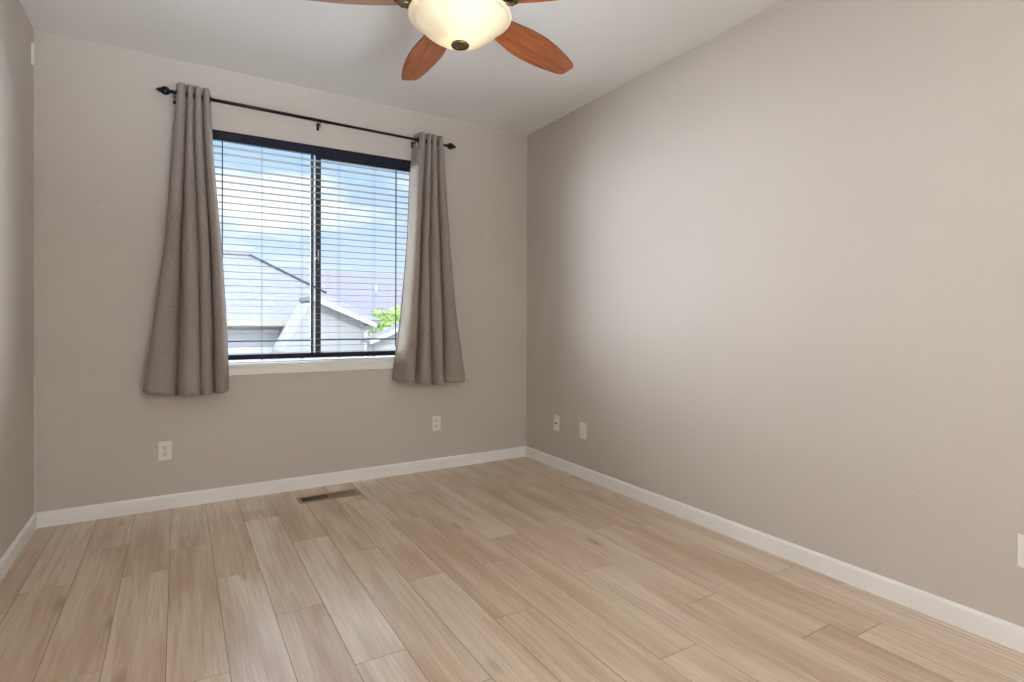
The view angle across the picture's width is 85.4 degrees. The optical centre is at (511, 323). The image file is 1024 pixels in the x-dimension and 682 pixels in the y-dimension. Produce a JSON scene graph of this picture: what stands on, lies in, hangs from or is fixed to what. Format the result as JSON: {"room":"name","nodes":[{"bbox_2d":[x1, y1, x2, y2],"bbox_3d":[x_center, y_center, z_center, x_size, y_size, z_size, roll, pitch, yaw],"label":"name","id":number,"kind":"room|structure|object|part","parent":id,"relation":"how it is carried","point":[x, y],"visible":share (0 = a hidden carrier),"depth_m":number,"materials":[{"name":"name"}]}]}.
{"room":"empty bedroom","nodes":[
{"label":"empty bedroom","id":0,"kind":"room"},
{"bbox_2d":[0,0,34,558],"bbox_3d":[-1.373,-0.218,0.842,0.120,2.839,5.120,0,0,-31],"label":"wall","id":1,"kind":"structure","parent":0,"point":[16,30],"depth_m":2.72,"materials":[{"name":"beige paint"}]},
{"bbox_2d":[0,513,36,582],"bbox_3d":[-1.349,1.109,0.932,0.012,0.086,4.988,0,0,-31],"label":"baseboard","id":2,"kind":"structure","parent":1,"relation":"attached to","point":[9,557],"depth_m":2.70,"materials":[{"name":"white paint"}]},
{"bbox_2d":[31,43,34,66],"bbox_3d":[-2.610,-1.466,3.022,0.013,0.118,0.036,0,0,-31],"label":"sensor","id":3,"kind":"object","parent":1,"relation":"attached to","point":[32,44],"visible":1,"depth_m":3.01,"materials":[{"name":"white plastic"}]},
{"bbox_2d":[33,29,526,512],"bbox_3d":[-1.291,-0.238,3.954,3.473,2.839,0.125,0,0,-31],"label":"wall","id":4,"kind":"structure","parent":0,"point":[103,129],"depth_m":3.46,"materials":[{"name":"beige paint"}]},
{"bbox_2d":[158,441,171,460],"bbox_3d":[-2.120,0.775,3.385,0.071,0.116,0.009,0,0,-31],"label":"wall outlet","id":5,"kind":"object","parent":4,"relation":"attached to","point":[164,447],"visible":1,"depth_m":3.38,"materials":[{"name":"white plastic"}]},
{"bbox_2d":[36,446,525,527],"bbox_3d":[-1.261,1.089,3.904,3.233,0.086,0.012,0,0,-31],"label":"baseboard","id":6,"kind":"structure","parent":4,"relation":"attached to","point":[156,503],"depth_m":3.64,"materials":[{"name":"white paint"}]},
{"bbox_2d":[156,86,455,149],"bbox_3d":[-1.285,-1.367,3.808,1.953,0.095,0.115,0,0,-31],"label":"curtain rod","id":7,"kind":"object","parent":4,"relation":"attached to","point":[164,90],"visible":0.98,"depth_m":3.68,"materials":[{"name":"black metal"}]},
{"bbox_2d":[143,82,228,396],"bbox_3d":[-1.967,-0.503,3.363,0.457,1.878,0.145,0,0,-31],"label":"curtain","id":8,"kind":"object","parent":7,"relation":"hanging from","point":[188,351],"visible":1,"depth_m":3.34,"materials":[{"name":"grey fabric"}]},
{"bbox_2d":[392,132,464,384],"bbox_3d":[-0.605,-0.481,4.185,0.570,1.881,0.151,0,0,-31],"label":"curtain","id":9,"kind":"object","parent":7,"relation":"hanging from","point":[428,351],"visible":1,"depth_m":4.14,"materials":[{"name":"grey fabric"}]},
{"bbox_2d":[213,139,409,363],"bbox_3d":[-1.359,-0.487,3.936,1.430,1.492,0.056,0,0,-31],"label":"window","id":10,"kind":"structure","parent":4,"relation":"in","point":[318,339],"depth_m":3.91,"materials":[{"name":"black metal"}]},
{"bbox_3d":[-1.362,-0.487,3.941,1.430,1.492,0.044,0,0,-31],"label":"frame","id":11,"kind":"part","parent":10,"relation":"part of","materials":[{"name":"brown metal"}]},
{"bbox_2d":[212,129,410,359],"bbox_3d":[-1.328,-0.496,3.886,1.418,1.470,0.074,0,0,-31],"label":"window blind","id":12,"kind":"object","parent":10,"relation":"attached to","point":[227,136],"visible":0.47,"depth_m":3.81,"materials":[{"name":"grey plastic"}]},
{"bbox_3d":[-1.852,-0.523,3.544,0.006,1.310,0.006,0,0,36],"label":"pull cord","id":13,"kind":"part","parent":12,"relation":"part of","materials":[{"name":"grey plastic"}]},
{"bbox_3d":[-1.450,-0.486,3.820,0.001,1.425,0.054,0,0,-31],"label":"ladder cord","id":14,"kind":"part","parent":12,"relation":"part of","materials":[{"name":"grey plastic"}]},
{"bbox_3d":[-1.334,0.217,3.896,1.410,0.032,0.048,0,0,-31],"label":"rail","id":15,"kind":"part","parent":12,"relation":"part of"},
{"bbox_3d":[-1.080,-0.482,4.101,0.723,1.422,0.034,0,0,-31],"label":"sliding sash","id":16,"kind":"part","parent":10,"relation":"part of","materials":[{"name":"clear glass"}]},
{"bbox_2d":[229,362,393,375],"bbox_3d":[-1.315,0.308,3.865,1.480,0.048,0.011,0,0,-31],"label":"trim","id":17,"kind":"structure","parent":4,"relation":"attached to","point":[385,365],"depth_m":3.81,"materials":[{"name":"white paint"}]},
{"bbox_2d":[229,358,393,367],"bbox_3d":[-1.340,0.271,3.907,1.500,0.024,0.123,0,0,-31],"label":"window sill","id":18,"kind":"structure","parent":4,"relation":"attached to","point":[352,361],"depth_m":3.82,"materials":[{"name":"white paint"}]},
{"bbox_2d":[432,416,440,430],"bbox_3d":[-0.587,0.774,4.310,0.071,0.116,0.009,0,0,-31],"label":"wall outlet","id":19,"kind":"object","parent":4,"relation":"attached to","point":[436,420],"visible":1,"depth_m":4.31,"materials":[{"name":"white plastic"}]},
{"bbox_2d":[19,0,782,134],"bbox_3d":[0.444,-1.654,1.251,3.653,0.142,6.525,0,0,-31],"label":"ceiling","id":20,"kind":"structure","parent":0,"point":[350,50],"depth_m":3.17,"materials":[{"name":"paint"}]},
{"bbox_2d":[309,0,572,80],"bbox_3d":[-0.215,-1.322,2.137,1.287,0.561,1.240,0,0,-31],"label":"ceiling fan","id":21,"kind":"object","parent":20,"relation":"hanging from","point":[459,25],"visible":1,"depth_m":2.08,"materials":[{"name":"brown wood"}]},
{"bbox_3d":[-0.603,-1.192,2.013,0.510,0.006,0.160,-3,13,-11],"label":"blade","id":22,"kind":"part","parent":21,"relation":"part of","materials":[{"name":"brown wood"}]},
{"bbox_3d":[-0.384,-1.194,2.462,0.160,0.006,0.510,-13,4,-27],"label":"blade","id":23,"kind":"part","parent":21,"relation":"part of","materials":[{"name":"brown wood"}]},
{"bbox_3d":[-0.196,-1.111,2.093,0.389,0.110,0.389,0,0,-31],"label":"lamp shade","id":24,"kind":"part","parent":21,"relation":"part of","materials":[{"name":"white glass"}]},
{"bbox_3d":[0.087,-1.192,2.396,0.160,0.006,0.510,-15,-13,41],"label":"blade","id":25,"kind":"part","parent":21,"relation":"part of","materials":[{"name":"brown wood"}]},
{"bbox_3d":[0.180,-1.188,1.917,0.510,0.006,0.160,3,-10,25],"label":"blade","id":26,"kind":"part","parent":21,"relation":"part of","materials":[{"name":"brown wood"}]},
{"bbox_2d":[0,457,1023,681],"bbox_3d":[0.056,1.152,1.722,3.253,0.001,5.130,0,0,-31],"label":"floor","id":27,"kind":"structure","parent":0,"point":[521,569],"depth_m":2.27,"materials":[{"name":"brown wood"}]},
{"bbox_2d":[296,488,360,503],"bbox_3d":[-1.206,1.131,3.645,0.385,0.005,0.140,0,0,-31],"label":"floor vent","id":28,"kind":"object","parent":27,"relation":"in","point":[350,492],"visible":1,"depth_m":3.64,"materials":[{"name":"beige metal"}]},
{"bbox_2d":[526,0,1023,626],"bbox_3d":[1.499,-0.210,2.574,0.120,2.820,5.120,0,0,-31],"label":"wall","id":29,"kind":"structure","parent":0,"point":[775,269],"depth_m":2.60,"materials":[{"name":"beige paint"}]},
{"bbox_2d":[554,415,559,430],"bbox_3d":[0.347,0.779,4.355,0.015,0.116,0.071,0,0,-31],"label":"wall jack","id":30,"kind":"object","parent":29,"relation":"attached to","point":[556,418],"visible":1,"depth_m":4.34,"materials":[{"name":"white plastic"}]},
{"bbox_2d":[580,422,585,438],"bbox_3d":[0.519,0.785,4.074,0.010,0.116,0.071,0,0,-31],"label":"wall jack","id":31,"kind":"object","parent":29,"relation":"attached to","point":[582,425],"visible":1,"depth_m":4.06,"materials":[{"name":"white plastic"}]},
{"bbox_2d":[526,446,1023,652],"bbox_3d":[1.410,1.107,2.595,0.012,0.086,4.988,0,0,-31],"label":"baseboard","id":32,"kind":"structure","parent":29,"relation":"attached to","point":[1000,631],"depth_m":2.54,"materials":[{"name":"white paint"}]},
{"bbox_2d":[1017,533,1023,567],"bbox_3d":[1.809,0.801,1.937,0.009,0.116,0.071,0,0,-31],"label":"wall outlet","id":33,"kind":"object","parent":29,"relation":"attached to","point":[1020,537],"visible":1,"depth_m":1.96,"materials":[{"name":"white plastic"}]},
{"label":"outside","id":34,"kind":"structure","parent":0,"visible":0},
{"bbox_3d":[-11.857,2.748,32.863,75.000,0.300,59.500,0,0,-31],"label":"ground","id":35,"kind":"structure","parent":34,"visible":0},
{"bbox_2d":[223,252,379,361],"bbox_3d":[-9.158,0.387,14.283,9.230,4.693,8.070,0,0,-31],"label":"roof","id":36,"kind":"structure","parent":35,"relation":"on","point":[237,308],"depth_m":12.98,"materials":[{"name":"paint"}]},
{"bbox_3d":[-5.819,1.044,12.174,1.270,1.830,0.060,0,0,-31],"label":"garage door","id":37,"kind":"part","parent":36,"relation":"part of","materials":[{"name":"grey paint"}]},
{"bbox_2d":[271,295,376,359],"bbox_3d":[-4.099,1.099,11.694,2.020,3.340,1.640,0,0,-31],"label":"gable","id":38,"kind":"object","parent":36,"relation":"attached to","point":[346,321],"visible":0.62,"depth_m":11.25,"materials":[{"name":"paint"}]},
{"bbox_2d":[282,269,403,334],"bbox_3d":[-5.874,0.120,26.813,13.000,5.080,9.000,0,0,-31],"label":"house","id":39,"kind":"structure","parent":35,"relation":"on","point":[374,298],"depth_m":24.09,"materials":[{"name":"grey"}]},
{"bbox_2d":[361,323,398,356],"bbox_3d":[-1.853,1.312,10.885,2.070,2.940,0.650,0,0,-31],"label":"house","id":40,"kind":"structure","parent":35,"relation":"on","point":[384,345],"depth_m":10.37,"materials":[{"name":"paint"}]},
{"bbox_2d":[367,305,400,335],"bbox_3d":[-3.493,1.086,15.634,1.205,3.321,1.192,0,0,10],"label":"leafy tree","id":41,"kind":"object","parent":35,"relation":"on","point":[385,322],"visible":0.21,"depth_m":15.42,"materials":[{"name":"green plant"}]}
]}

